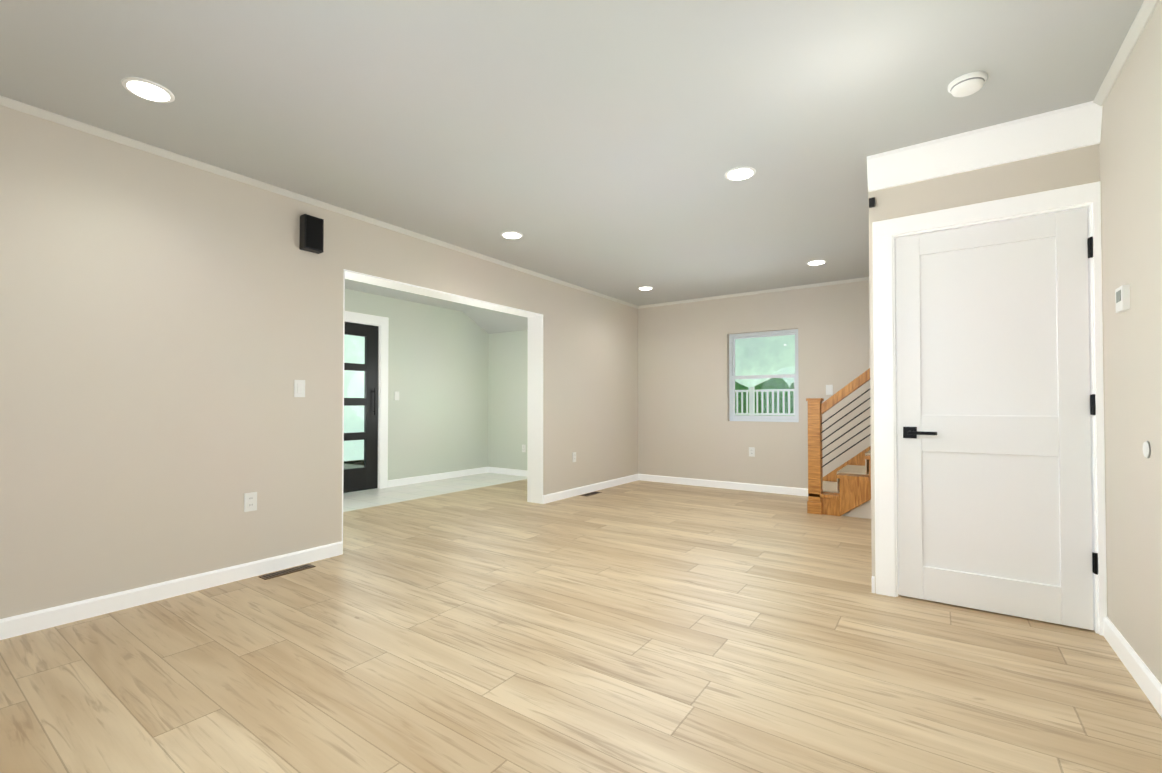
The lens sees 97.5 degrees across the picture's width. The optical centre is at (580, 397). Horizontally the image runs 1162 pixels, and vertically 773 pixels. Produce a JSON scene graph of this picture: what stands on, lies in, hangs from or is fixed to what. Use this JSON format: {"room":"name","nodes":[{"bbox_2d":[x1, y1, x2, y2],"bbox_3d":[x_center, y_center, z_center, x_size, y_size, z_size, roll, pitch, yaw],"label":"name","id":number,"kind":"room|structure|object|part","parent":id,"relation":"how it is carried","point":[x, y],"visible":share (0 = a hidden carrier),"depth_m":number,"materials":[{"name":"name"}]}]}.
{"room":"empty living room","nodes":[
{"label":"empty living room","id":0,"kind":"room"},
{"bbox_2d":[0,105,637,618],"bbox_3d":[-1.707,-0.113,3.831,0.105,2.500,8.940,-1,-1,35],"label":"wall","id":1,"kind":"structure","parent":0,"point":[170,331],"depth_m":2.92,"materials":[{"name":"beige paint"}]},
{"bbox_2d":[0,541,342,639],"bbox_3d":[-2.949,1.062,1.942,0.015,0.092,4.250,-1,-1,35],"label":"baseboard","id":2,"kind":"structure","parent":1,"relation":"attached to","point":[21,624],"depth_m":2.79,"materials":[{"name":"white wood"}]},
{"bbox_2d":[244,492,256,511],"bbox_3d":[-2.074,0.657,3.197,0.008,0.116,0.072,-1,-1,35],"label":"electrical outlet","id":3,"kind":"object","parent":1,"relation":"attached to","point":[250,501],"visible":1,"depth_m":3.19,"materials":[{"name":"white plastic"}]},
{"bbox_2d":[294,380,304,396],"bbox_3d":[-1.904,-0.059,3.448,0.010,0.116,0.072,-1,-1,35],"label":"dimmer switch","id":4,"kind":"object","parent":1,"relation":"attached to","point":[299,388],"visible":1,"depth_m":3.44,"materials":[{"name":"white plastic"}]},
{"bbox_2d":[299,214,323,253],"bbox_3d":[-1.846,-1.119,3.492,0.074,0.230,0.130,-1,-1,35],"label":"speaker","id":5,"kind":"object","parent":1,"relation":"attached to","point":[311,238],"visible":1,"depth_m":3.46},
{"bbox_2d":[0,96,638,308],"bbox_3d":[-1.665,-1.348,3.790,0.032,0.032,8.690,-1,-1,35],"label":"crown molding","id":6,"kind":"structure","parent":1,"relation":"attached to","point":[56,118],"depth_m":3.16,"materials":[{"name":"paint"}]},
{"bbox_2d":[342,269,542,542],"bbox_3d":[-1.160,0.115,4.696,0.218,2.070,2.291,-1,-1,35],"label":"door frame","id":7,"kind":"structure","parent":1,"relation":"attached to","point":[535,421],"depth_m":5.58,"materials":[{"name":"white wood"}]},
{"bbox_2d":[572,452,575,461],"bbox_3d":[-0.079,0.710,6.035,0.008,0.116,0.072,-1,-1,35],"label":"electrical outlet","id":8,"kind":"object","parent":1,"relation":"attached to","point":[573,456],"visible":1,"depth_m":6.03,"materials":[{"name":"white plastic"}]},
{"bbox_2d":[543,474,638,503],"bbox_3d":[0.208,1.130,6.432,0.015,0.092,2.150,-1,-1,35],"label":"baseboard","id":9,"kind":"structure","parent":1,"relation":"attached to","point":[560,495],"depth_m":6.24,"materials":[{"name":"white wood"}]},
{"bbox_2d":[345,289,488,479],"bbox_3d":[-2.836,-0.075,6.341,0.100,2.500,4.750,-1,-1,35],"label":"wall","id":10,"kind":"structure","parent":0,"point":[438,364],"depth_m":7.27,"materials":[{"name":"green paint"}]},
{"bbox_2d":[343,322,378,492],"bbox_3d":[-2.877,0.120,6.202,0.100,2.089,0.904,-1,-1,35],"label":"entry door","id":11,"kind":"structure","parent":10,"relation":"in","point":[365,477],"depth_m":6.45,"materials":[{"name":"black paint"}]},
{"bbox_2d":[345,311,388,488],"bbox_3d":[-2.906,0.060,6.224,0.118,2.225,1.160,-1,-1,35],"label":"door frame","id":12,"kind":"structure","parent":10,"relation":"attached to","point":[382,323],"depth_m":6.59,"materials":[{"name":"white wood"}]},
{"bbox_2d":[394,391,398,399],"bbox_3d":[-2.454,-0.018,6.787,0.010,0.116,0.072,-1,-1,35],"label":"light switch","id":13,"kind":"object","parent":10,"relation":"attached to","point":[396,395],"visible":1,"depth_m":6.78,"materials":[{"name":"white plastic"}]},
{"bbox_2d":[388,467,487,486],"bbox_3d":[-2.005,1.145,7.405,0.015,0.092,1.825,-1,-1,35],"label":"baseboard","id":14,"kind":"structure","parent":10,"relation":"attached to","point":[421,479],"depth_m":7.28,"materials":[{"name":"white wood"}]},
{"bbox_2d":[345,279,527,333],"bbox_3d":[-1.909,-1.220,5.707,2.365,0.430,4.750,-1,-1,35],"label":"ceiling","id":15,"kind":"structure","parent":0,"point":[488,321],"depth_m":7.46,"materials":[{"name":"white paint"}]},
{"bbox_2d":[488,330,527,469],"bbox_3d":[-0.574,-0.056,7.593,2.160,2.500,0.100,-1,-1,35],"label":"wall","id":16,"kind":"structure","parent":0,"point":[507,393],"depth_m":7.93,"materials":[{"name":"green paint"}]},
{"bbox_2d":[488,467,526,476],"bbox_3d":[-0.607,1.147,7.528,2.160,0.092,0.015,-1,-1,35],"label":"baseboard","id":17,"kind":"structure","parent":16,"relation":"attached to","point":[507,471],"depth_m":7.89,"materials":[{"name":"white wood"}]},
{"bbox_2d":[0,0,1143,305],"bbox_3d":[1.005,-1.442,1.944,6.735,0.100,8.940,-1,-1,35],"label":"ceiling","id":18,"kind":"structure","parent":0,"point":[600,146],"depth_m":2.38,"materials":[{"name":"white paint"}]},
{"bbox_2d":[121,77,174,102],"bbox_3d":[-1.951,-1.382,2.298,0.184,0.008,0.184,-1,-1,35],"label":"recessed light","id":19,"kind":"object","parent":18,"relation":"in","point":[149,90],"visible":1,"depth_m":2.29,"materials":[{"name":"white plastic"}]},
{"bbox_2d":[501,231,522,238],"bbox_3d":[-0.577,-1.353,4.253,0.184,0.008,0.184,-1,-1,35],"label":"recessed light","id":20,"kind":"object","parent":18,"relation":"in","point":[511,235],"visible":1,"depth_m":4.24,"materials":[{"name":"white plastic"}]},
{"bbox_2d":[638,286,652,289],"bbox_3d":[0.786,-1.323,6.191,0.184,0.008,0.184,-1,-1,35],"label":"recessed light","id":21,"kind":"object","parent":18,"relation":"in","point":[645,288],"visible":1,"depth_m":6.17,"materials":[{"name":"white plastic"}]},
{"bbox_2d":[725,166,755,180],"bbox_3d":[0.977,-1.370,3.124,0.184,0.008,0.184,-1,-1,35],"label":"recessed light","id":22,"kind":"object","parent":18,"relation":"in","point":[740,173],"visible":1,"depth_m":3.11,"materials":[{"name":"white plastic"}]},
{"bbox_2d":[806,260,826,264],"bbox_3d":[2.345,-1.340,5.071,0.184,0.008,0.184,-1,-1,35],"label":"recessed light","id":23,"kind":"object","parent":18,"relation":"in","point":[816,262],"visible":1,"depth_m":5.05,"materials":[{"name":"white plastic"}]},
{"bbox_2d":[948,71,987,96],"bbox_3d":[1.698,-1.365,2.238,0.140,0.044,0.140,-1,-1,35],"label":"smoke detector","id":24,"kind":"object","parent":18,"relation":"attached to","point":[967,84],"visible":0.98,"depth_m":2.21,"materials":[{"name":"white plastic"}]},
{"bbox_2d":[0,473,1161,772],"bbox_3d":[0.038,1.148,2.585,9.100,0.060,8.940,-1,-1,35],"label":"floor","id":25,"kind":"structure","parent":0,"point":[630,627],"depth_m":2.12,"materials":[{"name":"brown wood"}]},
{"bbox_2d":[259,564,315,579],"bbox_3d":[-1.894,1.124,3.289,0.090,0.008,0.310,-1,-1,35],"label":"floor vent","id":26,"kind":"object","parent":25,"relation":"in","point":[285,572],"visible":1,"depth_m":3.27,"materials":[{"name":"brown metal"}]},
{"bbox_2d":[580,492,601,495],"bbox_3d":[0.122,1.167,6.156,0.100,0.008,0.320,-1,-1,35],"label":"floor vent","id":27,"kind":"object","parent":25,"relation":"in","point":[591,493],"visible":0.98,"depth_m":6.14,"materials":[{"name":"brown metal"}]},
{"bbox_2d":[806,368,870,515],"bbox_3d":[3.453,0.108,4.860,2.350,2.089,1.009,-1,-1,35],"label":"staircase","id":28,"kind":"structure","parent":25,"relation":"on","point":[844,488],"depth_m":5.02,"materials":[{"name":"brown wood"}]},
{"bbox_3d":[2.652,-0.133,4.895,0.632,0.608,0.064,-1,-1,35],"label":"stair handrail","id":29,"kind":"part","parent":28,"relation":"part of","materials":[{"name":"brown wood"}]},
{"bbox_2d":[638,280,870,488],"bbox_3d":[3.487,-0.087,5.545,6.840,2.500,0.140,-1,-1,35],"label":"wall","id":30,"kind":"structure","parent":0,"point":[687,428],"depth_m":6.49,"materials":[{"name":"beige paint"}]},
{"bbox_2d":[638,474,807,496],"bbox_3d":[1.810,1.133,6.611,2.430,0.092,0.015,-1,-1,35],"label":"baseboard","id":31,"kind":"structure","parent":30,"relation":"attached to","point":[737,486],"depth_m":6.55,"materials":[{"name":"white wood"}]},
{"bbox_2d":[749,447,754,456],"bbox_3d":[2.143,0.685,6.387,0.072,0.116,0.008,-1,-1,35],"label":"electrical outlet","id":32,"kind":"object","parent":30,"relation":"attached to","point":[751,451],"visible":1,"depth_m":6.38,"materials":[{"name":"white plastic"}]},
{"bbox_2d":[638,277,868,308],"bbox_3d":[2.128,-1.308,6.414,3.220,0.032,0.032,-1,-1,35],"label":"crown molding","id":33,"kind":"structure","parent":30,"relation":"attached to","point":[766,291],"depth_m":6.33,"materials":[{"name":"paint"}]},
{"bbox_2d":[729,329,798,421],"bbox_3d":[2.308,-0.259,6.423,0.865,1.130,0.065,-1,-1,35],"label":"window","id":34,"kind":"structure","parent":30,"relation":"in","point":[753,417],"depth_m":6.42,"materials":[{"name":"plastic"}]},
{"bbox_2d":[826,385,832,394],"bbox_3d":[2.871,-0.087,5.886,0.072,0.116,0.010,-1,-1,35],"label":"light switch","id":35,"kind":"object","parent":30,"relation":"attached to","point":[829,389],"visible":1,"depth_m":5.88,"materials":[{"name":"white plastic"}]},
{"bbox_2d":[841,500,870,518],"bbox_3d":[2.725,0.956,4.862,0.492,0.394,0.050,-1,-1,35],"label":"wall","id":36,"kind":"structure","parent":0,"point":[863,510],"depth_m":4.86,"materials":[{"name":"beige paint"}]},
{"bbox_2d":[868,144,1099,592],"bbox_3d":[2.099,-0.130,2.720,0.960,2.500,0.100,-1,-1,35],"label":"wall","id":37,"kind":"structure","parent":0,"point":[1069,168],"depth_m":2.69,"materials":[{"name":"beige paint"}]},
{"bbox_2d":[869,197,874,207],"bbox_3d":[1.684,-1.127,2.947,0.030,0.050,0.030,-1,-1,35],"label":"sensor","id":38,"kind":"object","parent":37,"relation":"attached to","point":[871,202],"visible":0.98,"depth_m":2.94,"materials":[{"name":"black plastic"}]},
{"bbox_2d":[871,576,874,592],"bbox_3d":[1.679,1.077,2.926,0.015,0.092,0.015,-1,-1,35],"label":"baseboard","id":39,"kind":"structure","parent":37,"relation":"attached to","point":[873,583],"depth_m":2.92,"materials":[{"name":"white wood"}]},
{"bbox_2d":[867,101,1102,191],"bbox_3d":[2.049,-1.291,2.666,0.960,0.180,0.075,-1,-1,35],"label":"crown molding","id":40,"kind":"structure","parent":37,"relation":"attached to","point":[1063,129],"depth_m":2.62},
{"bbox_2d":[872,181,1106,635],"bbox_3d":[2.102,0.052,2.704,0.939,2.135,0.118,-1,-1,35],"label":"trim","id":41,"kind":"structure","parent":37,"relation":"attached to","point":[886,233],"depth_m":2.79,"materials":[{"name":"white wood"}]},
{"bbox_2d":[896,208,1097,629],"bbox_3d":[2.114,0.101,2.642,0.803,2.019,0.090,-1,-1,35],"label":"closet door","id":42,"kind":"structure","parent":37,"relation":"in","point":[996,407],"depth_m":2.63,"materials":[{"name":"white wood"}]},
{"bbox_2d":[1099,0,1161,683],"bbox_3d":[0.893,-0.170,0.084,0.100,2.500,5.800,-1,-1,35],"label":"wall","id":43,"kind":"structure","parent":0,"point":[1130,149],"depth_m":2.01,"materials":[{"name":"beige paint"}]},
{"bbox_2d":[1115,284,1129,312],"bbox_3d":[2.232,-0.405,2.099,0.024,0.100,0.100,-1,-1,35],"label":"thermostat","id":44,"kind":"object","parent":43,"relation":"attached to","point":[1122,297],"visible":1,"depth_m":2.06,"materials":[{"name":"white plastic"}]},
{"bbox_2d":[1093,0,1159,105],"bbox_3d":[0.840,-1.403,0.140,0.032,0.032,5.600,-1,-1,35],"label":"crown molding","id":45,"kind":"structure","parent":43,"relation":"attached to","point":[1139,23],"depth_m":2.00,"materials":[{"name":"paint"}]},
{"bbox_2d":[1103,617,1161,716],"bbox_3d":[0.847,1.034,0.099,0.015,0.092,5.600,-1,-1,35],"label":"baseboard","id":46,"kind":"structure","parent":43,"relation":"attached to","point":[1146,679],"depth_m":2.00,"materials":[{"name":"white wood"}]},
{"bbox_2d":[1143,441,1150,457],"bbox_3d":[2.103,0.194,1.893,0.008,0.064,0.064,-1,-1,35],"label":"round cover plate","id":47,"kind":"object","parent":43,"relation":"attached to","point":[1146,449],"visible":0.96,"depth_m":1.88,"materials":[{"name":"white plastic"}]},
{"label":"outside","id":48,"kind":"structure","parent":0,"visible":0},
{"bbox_2d":[735,387,793,414],"bbox_3d":[7.766,0.409,20.458,13.000,1.560,3.530,-1,-1,35],"label":"railing","id":49,"kind":"object","parent":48,"point":[751,406],"depth_m":19.13,"materials":[{"name":"white wood"}]},
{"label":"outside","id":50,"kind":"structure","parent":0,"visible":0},
{"bbox_2d":[344,460,363,468],"bbox_3d":[1.131,1.661,15.348,44.000,0.100,38.490,-1,-1,35],"label":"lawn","id":51,"kind":"structure","parent":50,"point":[347,464],"depth_m":11.79,"materials":[{"name":"green plant"}]},
{"bbox_2d":[344,334,364,460],"bbox_3d":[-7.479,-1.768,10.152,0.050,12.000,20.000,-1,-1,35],"label":"glass pane","id":52,"kind":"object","parent":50,"point":[360,394],"depth_m":12.68,"materials":[{"name":"clear glass"}]},
{"bbox_2d":[735,378,793,415],"bbox_3d":[10.101,0.174,23.351,16.791,2.416,2.673,-1,-1,35],"label":"trees","id":53,"kind":"object","parent":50,"point":[784,385],"depth_m":23.75,"materials":[{"name":"green plant"}]},
{"bbox_2d":[735,335,794,388],"bbox_3d":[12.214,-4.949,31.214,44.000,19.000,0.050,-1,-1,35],"label":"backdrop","id":54,"kind":"structure","parent":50,"point":[787,344],"depth_m":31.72,"materials":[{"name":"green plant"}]}
]}

